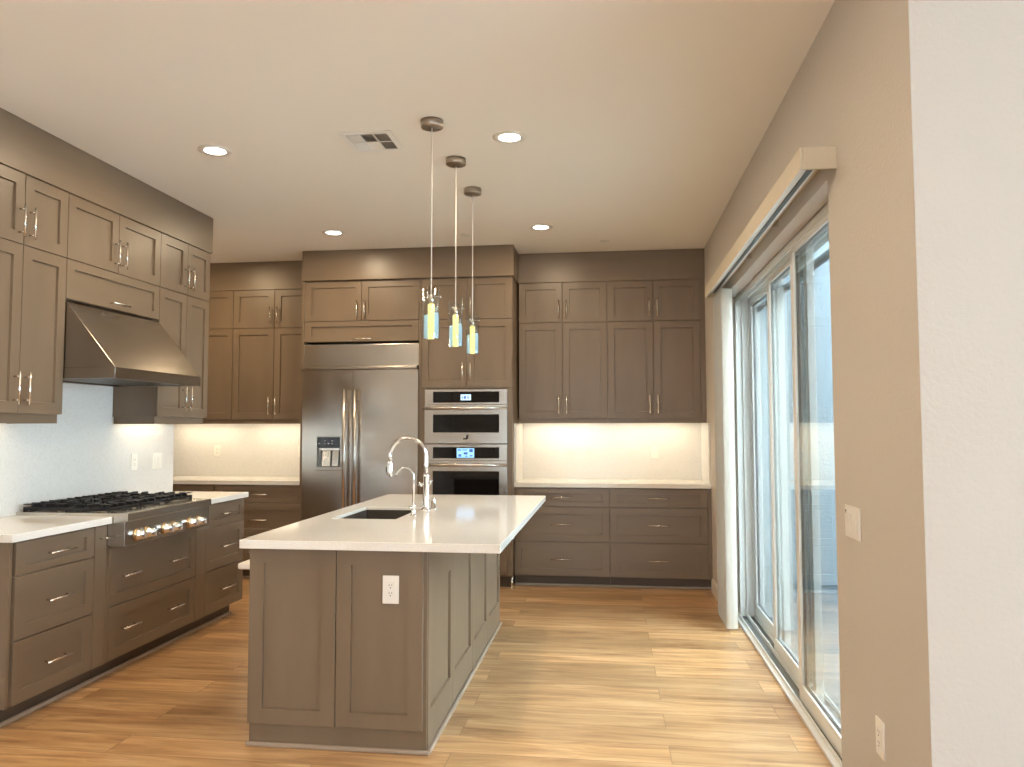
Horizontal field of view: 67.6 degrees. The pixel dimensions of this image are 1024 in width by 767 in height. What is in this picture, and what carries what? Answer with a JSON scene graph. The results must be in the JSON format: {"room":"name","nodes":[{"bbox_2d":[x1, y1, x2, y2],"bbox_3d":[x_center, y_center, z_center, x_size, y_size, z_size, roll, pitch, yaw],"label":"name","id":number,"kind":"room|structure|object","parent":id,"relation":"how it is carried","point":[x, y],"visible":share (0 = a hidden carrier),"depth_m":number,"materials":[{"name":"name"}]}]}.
{"room":"kitchen","nodes":[
{"label":"kitchen","id":0,"kind":"room"},
{"bbox_2d":[0,575,831,766],"bbox_3d":[-0.410,1.594,2.201,9.800,0.100,10.630,0,-3,7],"label":"floor","id":1,"kind":"structure","parent":0,"point":[569,676],"depth_m":3.89,"materials":[{"name":"brown wood"}]},
{"bbox_2d":[0,528,94,727],"bbox_3d":[-2.594,1.204,3.912,0.626,0.876,0.596,0,-3,7],"label":"base cabinet","id":2,"kind":"object","parent":1,"relation":"on","point":[46,583],"visible":1,"depth_m":3.83,"materials":[{"name":"brown wood"}]},
{"bbox_2d":[0,491,248,542],"bbox_3d":[-2.490,0.794,4.782,0.617,0.038,2.356,0,-3,7],"label":"countertop","id":3,"kind":"structure","parent":2,"relation":"on","point":[15,528],"depth_m":4.07,"materials":[{"name":"white stone"}]},
{"bbox_2d":[16,491,210,546],"bbox_3d":[-2.414,0.826,4.774,0.736,0.230,0.908,0,-3,7],"label":"gas cooktop","id":4,"kind":"object","parent":3,"relation":"in","point":[137,517],"visible":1,"depth_m":4.56,"materials":[{"name":"metal"}]},
{"bbox_2d":[78,525,111,687],"bbox_3d":[-2.549,1.223,4.258,0.626,0.876,0.100,0,-3,7],"label":"base cabinet","id":5,"kind":"object","parent":1,"relation":"on","point":[100,536],"visible":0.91,"depth_m":4.22,"materials":[{"name":"brown wood"}]},
{"bbox_2d":[91,527,204,681],"bbox_3d":[-2.475,1.320,4.828,0.626,0.745,1.057,0,-3,7],"label":"base cabinet","id":6,"kind":"object","parent":1,"relation":"on","point":[154,589],"visible":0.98,"depth_m":4.72,"materials":[{"name":"brown wood"}]},
{"bbox_2d":[173,484,214,491],"bbox_3d":[-3.201,1.404,7.494,0.879,0.876,0.639,0,-3,7],"label":"base cabinet","id":7,"kind":"object","parent":1,"relation":"on","point":[176,487],"visible":0.02,"depth_m":7.21,"materials":[{"name":"brown wood"}]},
{"bbox_2d":[173,476,299,484],"bbox_3d":[-2.769,0.945,7.478,1.788,0.038,0.609,0,-3,7],"label":"countertop","id":8,"kind":"structure","parent":7,"relation":"on","point":[221,480],"depth_m":7.21,"materials":[{"name":"white stone"}]},
{"bbox_2d":[193,498,243,630],"bbox_3d":[-2.372,1.299,5.635,0.626,0.876,0.565,0,-3,7],"label":"base cabinet","id":9,"kind":"object","parent":1,"relation":"on","point":[223,579],"visible":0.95,"depth_m":5.58,"materials":[{"name":"brown wood"}]},
{"bbox_2d":[215,484,298,577],"bbox_3d":[-2.324,1.396,7.381,0.887,0.876,0.639,0,-3,7],"label":"base cabinet","id":10,"kind":"object","parent":1,"relation":"on","point":[266,507],"visible":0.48,"depth_m":7.11,"materials":[{"name":"brown wood"}]},
{"bbox_2d":[300,343,418,520],"bbox_3d":[-1.341,0.735,7.205,1.094,2.175,0.807,0,-3,7],"label":"refrigerator","id":11,"kind":"object","parent":1,"relation":"on","point":[359,399],"visible":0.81,"depth_m":6.90,"materials":[{"name":"silver metal"}]},
{"bbox_2d":[299,279,421,520],"bbox_3d":[-1.333,0.448,7.250,1.128,2.752,0.749,0,-3,7],"label":"tall cabinet","id":12,"kind":"object","parent":1,"relation":"on","point":[364,311],"visible":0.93,"depth_m":6.98,"materials":[{"name":"brown wood"}]},
{"bbox_2d":[302,244,518,285],"bbox_3d":[-0.911,-1.068,7.283,1.958,0.278,0.745,0,-3,7],"label":"soffit","id":13,"kind":"structure","parent":12,"relation":"on","point":[488,260],"depth_m":6.92,"materials":[{"name":"brown wood"}]},
{"bbox_2d":[238,549,501,755],"bbox_3d":[-0.734,1.233,4.479,1.049,0.876,2.220,0,-3,7],"label":"kitchen island","id":14,"kind":"object","parent":1,"relation":"on","point":[332,666],"visible":0.87,"depth_m":3.39,"materials":[{"name":"brown wood"}]},
{"bbox_2d":[238,559,249,569],"bbox_3d":[-1.233,0.910,3.946,0.200,0.027,0.400,0,-3,7],"label":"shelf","id":15,"kind":"object","parent":14,"relation":"attached to","point":[246,564],"depth_m":3.76,"materials":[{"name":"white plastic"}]},
{"bbox_2d":[382,575,398,603],"bbox_3d":[-0.532,0.904,3.355,0.074,0.122,0.008,0,-3,7],"label":"power outlet","id":16,"kind":"object","parent":14,"relation":"attached to","point":[390,583],"visible":1,"depth_m":3.35,"materials":[{"name":"white plastic"}]},
{"bbox_2d":[239,494,545,553],"bbox_3d":[-0.484,0.775,4.483,1.175,0.038,2.320,0,-3,7],"label":"island countertop","id":17,"kind":"structure","parent":14,"relation":"on","point":[459,523],"depth_m":3.79,"materials":[{"name":"white stone"}]},
{"bbox_2d":[342,510,415,518],"bbox_3d":[-0.774,0.892,4.473,0.400,0.239,0.640,0,-3,7],"label":"sink","id":18,"kind":"object","parent":17,"relation":"in","point":[366,514],"visible":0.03,"depth_m":4.77,"materials":[{"name":"grey metal"}]},
{"bbox_2d":[394,467,416,515],"bbox_3d":[-0.604,0.610,4.326,0.132,0.274,0.049,0,-3,7],"label":"water tap","id":19,"kind":"object","parent":17,"relation":"on","point":[413,505],"visible":1,"depth_m":4.32,"materials":[{"name":"silver metal"}]},
{"bbox_2d":[410,504,416,515],"bbox_3d":[-0.557,0.713,4.319,0.040,0.066,0.040,0,-3,7],"label":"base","id":20,"kind":"object","parent":19,"relation":"attached to","point":[413,506],"depth_m":4.31,"materials":[{"name":"silver metal"}]},
{"bbox_2d":[386,436,431,510],"bbox_3d":[-0.619,0.540,4.624,0.292,0.445,0.060,0,-3,7],"label":"kitchen faucet","id":21,"kind":"object","parent":17,"relation":"on","point":[389,469],"visible":1,"depth_m":4.61,"materials":[{"name":"silver metal"}]},
{"bbox_2d":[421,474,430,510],"bbox_3d":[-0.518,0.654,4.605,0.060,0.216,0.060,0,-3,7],"label":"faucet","id":22,"kind":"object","parent":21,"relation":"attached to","point":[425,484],"depth_m":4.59,"materials":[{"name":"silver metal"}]},
{"bbox_2d":[430,497,436,508],"bbox_3d":[-0.479,0.729,4.666,0.044,0.073,0.044,0,-3,7],"label":"soap dispenser","id":23,"kind":"object","parent":17,"relation":"on","point":[433,500],"visible":0.94,"depth_m":4.66,"materials":[{"name":"silver metal"}]},
{"bbox_2d":[421,276,521,588],"bbox_3d":[-0.360,0.440,7.125,0.833,2.752,0.749,0,-3,7],"label":"oven tower","id":24,"kind":"object","parent":1,"relation":"on","point":[495,365],"visible":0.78,"depth_m":6.84,"materials":[{"name":"brown wood"}]},
{"bbox_2d":[422,443,507,494],"bbox_3d":[-0.377,0.870,7.024,0.750,0.635,0.690,0,-3,7],"label":"wall oven","id":25,"kind":"object","parent":24,"relation":"in","point":[453,469],"visible":0.75,"depth_m":6.75,"materials":[{"name":"silver metal"}]},
{"bbox_2d":[422,389,507,443],"bbox_3d":[-0.378,0.307,7.055,0.750,0.479,0.690,0,-3,7],"label":"microwave oven","id":26,"kind":"object","parent":24,"relation":"in","point":[459,416],"visible":1,"depth_m":6.77,"materials":[{"name":"silver metal"}]},
{"bbox_2d":[515,487,609,587],"bbox_3d":[0.474,1.373,7.022,0.843,0.876,0.639,0,-3,7],"label":"base cabinet","id":27,"kind":"object","parent":1,"relation":"on","point":[566,542],"visible":0.98,"depth_m":6.75,"materials":[{"name":"brown wood"}]},
{"bbox_2d":[610,488,712,589],"bbox_3d":[1.325,1.365,6.913,0.870,0.876,0.639,0,-3,7],"label":"base cabinet","id":28,"kind":"object","parent":1,"relation":"on","point":[661,538],"visible":0.91,"depth_m":6.65,"materials":[{"name":"brown wood"}]},
{"bbox_2d":[514,478,710,488],"bbox_3d":[0.908,0.913,7.007,1.715,0.038,0.609,0,-3,7],"label":"countertop","id":29,"kind":"structure","parent":28,"relation":"on","point":[525,482],"depth_m":6.78,"materials":[{"name":"white stone"}]},
{"bbox_2d":[0,0,834,262],"bbox_3d":[-0.414,-1.541,2.376,9.800,0.120,10.630,0,-3,7],"label":"ceiling","id":30,"kind":"structure","parent":0,"point":[641,121],"depth_m":3.85,"materials":[{"name":"white paint"}]},
{"bbox_2d":[198,145,231,156],"bbox_3d":[-1.736,-1.359,4.474,0.188,0.007,0.188,0,-3,7],"label":"recessed light","id":31,"kind":"object","parent":30,"relation":"in","point":[211,150],"visible":1,"depth_m":4.46,"materials":[{"name":"white plastic"}]},
{"bbox_2d":[322,230,344,235],"bbox_3d":[-1.486,-1.253,6.371,0.188,0.007,0.188,0,-3,7],"label":"recessed light","id":32,"kind":"object","parent":30,"relation":"in","point":[326,232],"visible":1,"depth_m":6.36,"materials":[{"name":"white plastic"}]},
{"bbox_2d":[338,130,404,152],"bbox_3d":[-0.791,-1.367,4.335,0.300,0.008,0.303,0,-3,7],"label":"ceiling vent","id":33,"kind":"object","parent":30,"relation":"in","point":[384,140],"visible":1,"depth_m":4.32,"materials":[{"name":"white plastic"}]},
{"bbox_2d":[421,116,442,338],"bbox_3d":[-0.422,-0.809,4.012,0.120,1.159,0.120,0,-3,7],"label":"pendant light","id":34,"kind":"object","parent":30,"relation":"hanging from","point":[432,124],"visible":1,"depth_m":3.99,"materials":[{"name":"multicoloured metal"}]},
{"bbox_2d":[429,295,433,303],"bbox_3d":[-0.421,-0.438,3.991,0.024,0.050,0.024,0,-3,7],"label":"socket","id":35,"kind":"object","parent":34,"relation":"attached to","point":[431,300],"depth_m":3.98,"materials":[{"name":"silver metal"}]},
{"bbox_2d":[446,156,465,346],"bbox_3d":[-0.337,-0.787,4.591,0.120,1.139,0.120,0,-3,7],"label":"pendant light","id":36,"kind":"object","parent":30,"relation":"hanging from","point":[455,331],"visible":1,"depth_m":4.57,"materials":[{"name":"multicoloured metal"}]},
{"bbox_2d":[464,186,480,353],"bbox_3d":[-0.267,-0.761,5.176,0.120,1.126,0.120,0,-3,7],"label":"pendant light","id":37,"kind":"object","parent":30,"relation":"hanging from","point":[471,191],"visible":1,"depth_m":5.15,"materials":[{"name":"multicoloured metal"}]},
{"bbox_2d":[493,131,525,143],"bbox_3d":[-0.014,-1.372,4.272,0.188,0.007,0.188,0,-3,7],"label":"recessed light","id":38,"kind":"object","parent":30,"relation":"in","point":[505,137],"visible":1,"depth_m":4.26,"materials":[{"name":"white plastic"}]},
{"bbox_2d":[529,224,551,230],"bbox_3d":[0.235,-1.265,6.205,0.188,0.007,0.188,0,-3,7],"label":"recessed light","id":39,"kind":"object","parent":30,"relation":"in","point":[539,227],"visible":1,"depth_m":6.20,"materials":[{"name":"white plastic"}]},
{"bbox_2d":[760,241,837,603],"bbox_3d":[3.989,0.026,6.175,4.060,3.740,0.150,0,-3,7],"label":"wall","id":40,"kind":"structure","parent":0,"point":[825,421],"depth_m":6.28,"materials":[{"name":"grey paint"}]},
{"bbox_2d":[766,602,840,706],"bbox_3d":[3.791,1.725,3.935,4.210,0.140,4.150,0,-3,7],"label":"ground","id":41,"kind":"structure","parent":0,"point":[830,624],"depth_m":5.13,"materials":[{"name":"grey concrete"}]},
{"bbox_2d":[704,0,931,766],"bbox_3d":[1.603,0.161,4.669,0.271,3.030,5.146,0,-3,7],"label":"wall","id":42,"kind":"structure","parent":0,"point":[850,92],"depth_m":2.58,"materials":[{"name":"beige paint"}]},
{"bbox_2d":[711,578,717,601],"bbox_3d":[1.424,1.600,4.297,0.014,0.115,4.550,0,-3,7],"label":"baseboard","id":43,"kind":"structure","parent":42,"relation":"attached to","point":[714,587],"depth_m":6.36,"materials":[{"name":"beige paint"}]},
{"bbox_2d":[713,288,737,628],"bbox_3d":[1.543,0.520,5.548,0.076,2.366,0.441,0,-3,7],"label":"vertical blind","id":44,"kind":"object","parent":42,"relation":"attached to","point":[722,302],"visible":1,"depth_m":5.37,"materials":[{"name":"beige plastic"}]},
{"bbox_2d":[705,146,836,297],"bbox_3d":[1.352,-0.775,4.370,0.136,0.088,2.955,0,-3,7],"label":"window valance","id":45,"kind":"object","parent":42,"relation":"attached to","point":[807,161],"visible":0.93,"depth_m":3.52,"materials":[{"name":"beige wood"}]},
{"bbox_2d":[735,202,841,766],"bbox_3d":[1.587,0.464,4.344,0.225,2.390,2.840,0,-3,7],"label":"door","id":46,"kind":"structure","parent":42,"relation":"in","point":[805,690],"depth_m":4.71,"materials":[{"name":"white plastic"}]},
{"bbox_2d":[845,504,860,541],"bbox_3d":[1.217,0.497,2.736,0.008,0.115,0.165,0,-3,7],"label":"light switch","id":47,"kind":"object","parent":42,"relation":"attached to","point":[852,514],"visible":1,"depth_m":2.72,"materials":[{"name":"white plastic"}]},
{"bbox_2d":[875,715,885,761],"bbox_3d":[1.188,1.145,2.471,0.008,0.118,0.075,0,-3,7],"label":"power outlet","id":48,"kind":"object","parent":42,"relation":"attached to","point":[880,726],"visible":1,"depth_m":2.46,"materials":[{"name":"white plastic"}]},
{"bbox_2d":[908,0,1023,766],"bbox_3d":[2.756,0.010,1.991,3.240,3.030,0.121,0,-3,7],"label":"wall","id":49,"kind":"structure","parent":0,"point":[967,56],"depth_m":2.12,"materials":[{"name":"beige paint"}]},
{"bbox_3d":[-3.260,0.004,1.732,0.120,3.030,8.600,0,-3,7],"label":"wall","id":50,"kind":"structure","parent":0,"visible":0},
{"bbox_2d":[0,164,68,423],"bbox_3d":[-2.717,-0.449,4.030,0.379,1.315,0.649,0,-3,7],"label":"upper cabinet","id":51,"kind":"object","parent":50,"relation":"attached to","point":[33,212],"visible":1,"depth_m":4.07,"materials":[{"name":"brown wood"}]},
{"bbox_2d":[0,108,212,253],"bbox_3d":[-2.633,-1.201,4.849,0.351,0.278,2.230,0,-3,7],"label":"soffit","id":52,"kind":"structure","parent":51,"relation":"on","point":[26,148],"depth_m":4.57,"materials":[{"name":"brown paint"}]},
{"bbox_2d":[0,383,173,516],"bbox_3d":[-2.793,0.164,4.836,0.013,1.226,2.316,0,-3,7],"label":"backsplash","id":53,"kind":"structure","parent":50,"relation":"attached to","point":[83,453],"depth_m":4.92,"materials":[{"name":"stone"}]},
{"bbox_2d":[131,454,137,469],"bbox_3d":[-2.697,0.561,5.466,0.008,0.115,0.070,0,-3,7],"label":"power outlet","id":54,"kind":"object","parent":53,"relation":"attached to","point":[134,457],"visible":1,"depth_m":5.46,"materials":[{"name":"white plastic"}]},
{"bbox_2d":[152,453,161,468],"bbox_3d":[-2.661,0.581,5.743,0.008,0.115,0.115,0,-3,7],"label":"light switch","id":55,"kind":"object","parent":53,"relation":"attached to","point":[157,457],"visible":1,"depth_m":5.74,"materials":[{"name":"white plastic"}]},
{"bbox_2d":[65,193,160,319],"bbox_3d":[-2.618,-0.760,4.820,0.379,0.607,0.904,0,-3,7],"label":"upper cabinet","id":56,"kind":"object","parent":50,"relation":"attached to","point":[113,259],"visible":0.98,"depth_m":4.74,"materials":[{"name":"brown wood"}]},
{"bbox_2d":[63,301,200,386],"bbox_3d":[-2.476,-0.222,4.772,0.636,0.438,0.900,0,-3,7],"label":"range hood","id":57,"kind":"object","parent":50,"relation":"attached to","point":[102,347],"visible":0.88,"depth_m":4.56,"materials":[{"name":"metal"}]},
{"bbox_2d":[112,233,209,423],"bbox_3d":[-2.518,-0.363,5.573,0.379,1.315,0.654,0,-3,7],"label":"upper cabinet","id":58,"kind":"object","parent":50,"relation":"attached to","point":[184,286],"visible":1,"depth_m":5.50,"materials":[{"name":"brown wood"}]},
{"bbox_3d":[-1.215,0.333,7.681,6.630,3.030,0.120,0,-3,7],"label":"wall","id":59,"kind":"structure","parent":0,"visible":0},
{"bbox_2d":[203,291,233,423],"bbox_3d":[-3.134,-0.248,7.698,0.847,1.307,0.399,0,-3,7],"label":"upper cabinet","id":60,"kind":"object","parent":59,"relation":"attached to","point":[221,303],"visible":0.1,"depth_m":7.51,"materials":[{"name":"brown wood"}]},
{"bbox_2d":[210,261,302,290],"bbox_3d":[-2.718,-1.042,7.706,1.705,0.278,0.365,0,-3,7],"label":"soffit","id":61,"kind":"structure","parent":60,"relation":"on","point":[271,275],"depth_m":7.50,"materials":[{"name":"brown paint"}]},
{"bbox_2d":[173,424,299,476],"bbox_3d":[-2.732,0.659,7.790,1.788,0.566,0.013,0,-3,7],"label":"backsplash","id":62,"kind":"structure","parent":59,"relation":"attached to","point":[246,449],"depth_m":7.79,"materials":[{"name":"stone"}]},
{"bbox_2d":[214,445,220,456],"bbox_3d":[-3.010,0.688,7.813,0.070,0.115,0.008,0,-3,7],"label":"power outlet","id":63,"kind":"object","parent":62,"relation":"attached to","point":[217,448],"visible":1,"depth_m":7.81,"materials":[{"name":"white plastic"}]},
{"bbox_2d":[232,289,301,423],"bbox_3d":[-2.293,-0.255,7.590,0.846,1.307,0.399,0,-3,7],"label":"upper cabinet","id":64,"kind":"object","parent":59,"relation":"attached to","point":[267,324],"visible":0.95,"depth_m":7.45,"materials":[{"name":"brown wood"}]},
{"bbox_2d":[519,281,607,422],"bbox_3d":[0.489,-0.279,7.233,0.818,1.307,0.399,0,-3,7],"label":"upper cabinet","id":65,"kind":"object","parent":59,"relation":"attached to","point":[563,361],"visible":1,"depth_m":7.08,"materials":[{"name":"brown wood"}]},
{"bbox_2d":[514,423,710,483],"bbox_3d":[0.908,0.612,7.028,1.715,0.566,0.599,0,-3,7],"label":"backsplash","id":66,"kind":"structure","parent":59,"relation":"attached to","point":[621,450],"depth_m":7.30,"materials":[{"name":"stone"}]},
{"bbox_2d":[651,446,658,458],"bbox_3d":[1.352,0.655,7.253,0.072,0.115,0.008,0,-3,7],"label":"light switch","id":67,"kind":"object","parent":66,"relation":"attached to","point":[654,449],"visible":1,"depth_m":7.25,"materials":[{"name":"white plastic"}]},
{"bbox_2d":[607,279,706,422],"bbox_3d":[1.333,-0.286,7.125,0.880,1.307,0.399,0,-3,7],"label":"upper cabinet","id":68,"kind":"object","parent":59,"relation":"attached to","point":[656,344],"visible":1,"depth_m":6.97,"materials":[{"name":"brown wood"}]},
{"bbox_2d":[519,248,704,283],"bbox_3d":[0.928,-1.073,7.238,1.701,0.278,0.365,0,-3,7],"label":"soffit","id":69,"kind":"structure","parent":68,"relation":"on","point":[668,264],"depth_m":7.06,"materials":[{"name":"brown paint"}]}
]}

